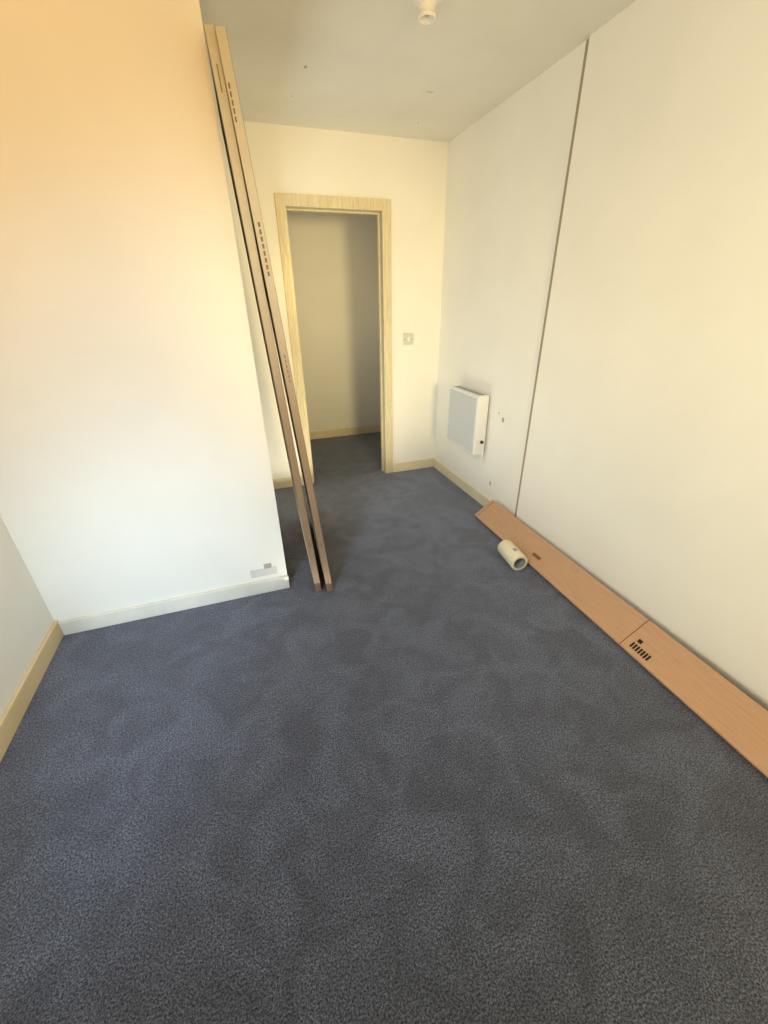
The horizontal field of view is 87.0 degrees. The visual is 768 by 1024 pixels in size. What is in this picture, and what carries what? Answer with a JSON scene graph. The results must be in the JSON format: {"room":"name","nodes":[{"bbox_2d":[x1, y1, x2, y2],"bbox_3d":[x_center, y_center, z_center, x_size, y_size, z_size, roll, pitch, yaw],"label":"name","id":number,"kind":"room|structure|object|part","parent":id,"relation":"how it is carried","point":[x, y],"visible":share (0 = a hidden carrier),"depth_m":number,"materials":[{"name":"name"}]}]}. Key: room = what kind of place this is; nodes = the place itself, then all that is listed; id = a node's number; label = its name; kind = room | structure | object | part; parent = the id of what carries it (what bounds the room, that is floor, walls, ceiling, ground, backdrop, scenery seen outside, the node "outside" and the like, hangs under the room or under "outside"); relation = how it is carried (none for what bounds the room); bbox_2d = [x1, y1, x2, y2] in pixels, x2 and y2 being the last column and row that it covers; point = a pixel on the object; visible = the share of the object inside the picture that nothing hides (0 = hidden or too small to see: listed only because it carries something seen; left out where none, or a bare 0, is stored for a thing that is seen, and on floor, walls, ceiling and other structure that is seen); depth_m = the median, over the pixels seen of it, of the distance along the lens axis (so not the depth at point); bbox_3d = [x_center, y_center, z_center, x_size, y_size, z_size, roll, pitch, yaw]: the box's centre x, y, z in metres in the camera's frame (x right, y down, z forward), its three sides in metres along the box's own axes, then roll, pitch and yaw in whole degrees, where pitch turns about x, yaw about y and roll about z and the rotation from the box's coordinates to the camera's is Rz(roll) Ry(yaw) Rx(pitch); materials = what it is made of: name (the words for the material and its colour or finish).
{"room":"empty room","nodes":[
{"label":"empty room","id":0,"kind":"room"},
{"bbox_2d":[0,516,53,718],"bbox_3d":[-0.909,0.538,-0.527,0.100,2.424,4.638,-10,29,-16],"label":"wall","id":1,"kind":"structure","parent":0,"point":[26,620],"depth_m":1.69,"materials":[{"name":"beige paint"}]},
{"bbox_2d":[0,620,63,761],"bbox_3d":[-0.853,1.543,0.069,0.016,0.090,4.538,-10,29,-16],"label":"baseboard","id":2,"kind":"structure","parent":1,"relation":"attached to","point":[11,718],"depth_m":1.65,"materials":[{"name":"brown wood"}]},
{"bbox_2d":[0,0,286,621],"bbox_3d":[-1.599,-1.170,2.786,1.212,2.424,2.863,-10,29,-16],"label":"wall","id":3,"kind":"structure","parent":0,"point":[135,468],"depth_m":1.54,"materials":[{"name":"beige paint"}]},
{"bbox_2d":[58,575,289,634],"bbox_3d":[-1.058,0.481,2.132,1.100,0.081,0.016,-10,29,-16],"label":"baseboard","id":4,"kind":"structure","parent":3,"relation":"attached to","point":[85,623],"depth_m":2.11,"materials":[{"name":"paint"}]},
{"bbox_2d":[217,118,447,479],"bbox_3d":[-0.293,-1.418,3.222,1.582,2.424,0.100,-10,29,-16],"label":"wall","id":5,"kind":"structure","parent":0,"point":[411,173],"depth_m":2.94,"materials":[{"name":"beige paint"}]},
{"bbox_2d":[274,193,392,483],"bbox_3d":[-0.339,-1.258,3.287,0.814,2.080,0.124,-10,29,-16],"label":"door frame","id":6,"kind":"structure","parent":5,"relation":"in","point":[284,202],"depth_m":3.03,"materials":[{"name":"beige wood"}]},
{"bbox_2d":[273,458,433,488],"bbox_3d":[-0.257,-0.358,3.711,1.582,0.090,0.016,-10,29,-16],"label":"baseboard","id":7,"kind":"structure","parent":5,"relation":"attached to","point":[422,463],"depth_m":3.83,"materials":[{"name":"paint"}]},
{"bbox_2d":[403,333,412,344],"bbox_3d":[0.201,-1.428,3.338,0.088,0.088,0.017,-10,29,-16],"label":"light switch","id":8,"kind":"object","parent":5,"relation":"attached to","point":[407,337],"visible":1,"depth_m":3.33,"materials":[{"name":"grey plastic"}]},
{"bbox_2d":[0,432,767,1023],"bbox_3d":[-0.033,0.792,1.641,2.894,0.050,7.500,-10,29,-16],"label":"floor","id":9,"kind":"structure","parent":0,"point":[428,786],"depth_m":1.28,"materials":[{"name":"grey carpet"}]},
{"bbox_2d":[203,24,321,591],"bbox_3d":[-0.564,-0.699,2.099,0.170,2.189,0.841,-8,28,-14],"label":"plank","id":10,"kind":"object","parent":9,"relation":"on","point":[227,126],"depth_m":1.57,"materials":[{"name":"brown wood"}]},
{"bbox_2d":[214,26,332,591],"bbox_3d":[-0.505,-0.695,2.099,0.200,2.182,0.841,-8,28,-13],"label":"plank","id":11,"kind":"object","parent":9,"relation":"on","point":[221,33],"depth_m":1.56,"materials":[{"name":"brown wood"}]},
{"bbox_2d":[216,64,222,92],"bbox_3d":[-0.520,-1.370,1.277,0.003,0.066,0.001,-12,29,-12],"label":"print","id":12,"kind":"object","parent":11,"relation":"attached to","point":[216,64],"depth_m":1.28},
{"bbox_2d":[228,82,290,382],"bbox_3d":[-0.445,-0.952,1.497,0.015,0.925,0.001,-12,29,-11],"label":"print","id":13,"kind":"object","parent":11,"relation":"attached to","point":[260,232],"depth_m":1.47},
{"bbox_2d":[287,211,380,431],"bbox_3d":[-0.725,-1.992,4.342,1.582,2.424,0.100,-10,29,-16],"label":"wall","id":14,"kind":"structure","parent":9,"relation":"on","point":[334,255],"depth_m":4.32,"materials":[{"name":"white paint"}]},
{"bbox_2d":[309,424,380,439],"bbox_3d":[-0.688,-0.932,4.831,1.582,0.090,0.016,-10,29,-16],"label":"baseboard","id":15,"kind":"structure","parent":14,"relation":"attached to","point":[373,428],"depth_m":4.89,"materials":[{"name":"beige wood"}]},
{"bbox_2d":[497,540,527,570],"bbox_3d":[0.782,0.261,2.468,0.104,0.104,0.190,-6,28,-10],"label":"paper roll","id":16,"kind":"object","parent":9,"relation":"on","point":[514,557],"visible":1,"depth_m":2.42,"materials":[{"name":"beige paper"}]},
{"bbox_2d":[475,500,767,777],"bbox_3d":[1.085,0.460,2.049,0.154,0.124,2.252,-9,29,-15],"label":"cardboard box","id":17,"kind":"object","parent":9,"relation":"on","point":[731,713],"visible":1,"depth_m":1.77,"materials":[{"name":"brown cardboard"}]},
{"bbox_2d":[199,0,635,141],"bbox_3d":[-0.070,-1.403,0.501,2.894,0.051,7.500,-10,29,-16],"label":"ceiling","id":18,"kind":"structure","parent":0,"point":[356,66],"depth_m":1.83,"materials":[{"name":"paint"}]},
{"bbox_2d":[412,0,440,24],"bbox_3d":[0.156,-1.830,1.456,0.126,0.079,0.126,-10,29,-16],"label":"fitting","id":19,"kind":"object","parent":18,"relation":"attached to","point":[427,8],"depth_m":1.45,"materials":[{"name":"white plastic"}]},
{"bbox_2d":[434,0,767,710],"bbox_3d":[1.246,-0.552,1.503,0.116,2.424,7.400,-10,29,-16],"label":"wall","id":20,"kind":"structure","parent":0,"point":[605,273],"depth_m":1.73,"materials":[{"name":"beige paint"}]},
{"bbox_2d":[433,458,490,505],"bbox_3d":[0.701,-0.196,3.367,0.016,0.090,1.324,-10,29,-16],"label":"baseboard","id":21,"kind":"structure","parent":20,"relation":"attached to","point":[461,483],"depth_m":3.44,"materials":[{"name":"paint"}]},
{"bbox_2d":[447,385,488,461],"bbox_3d":[0.643,-0.685,3.123,0.103,0.496,0.447,-10,29,-16],"label":"heater","id":22,"kind":"object","parent":20,"relation":"attached to","point":[468,408],"visible":1,"depth_m":3.02,"materials":[{"name":"white metal"}]},
{"bbox_3d":[0.592,-0.708,3.110,0.005,0.400,0.409,-10,29,-16],"label":"plate","id":23,"kind":"part","parent":22,"relation":"part of","materials":[{"name":"grey metal"}]},
{"bbox_2d":[455,386,484,394],"bbox_3d":[0.634,-0.907,3.014,0.050,0.001,0.356,-10,29,-16],"label":"grille","id":24,"kind":"object","parent":22,"relation":"attached to","point":[463,390],"depth_m":3.01,"materials":[{"name":"white metal"}]}
]}

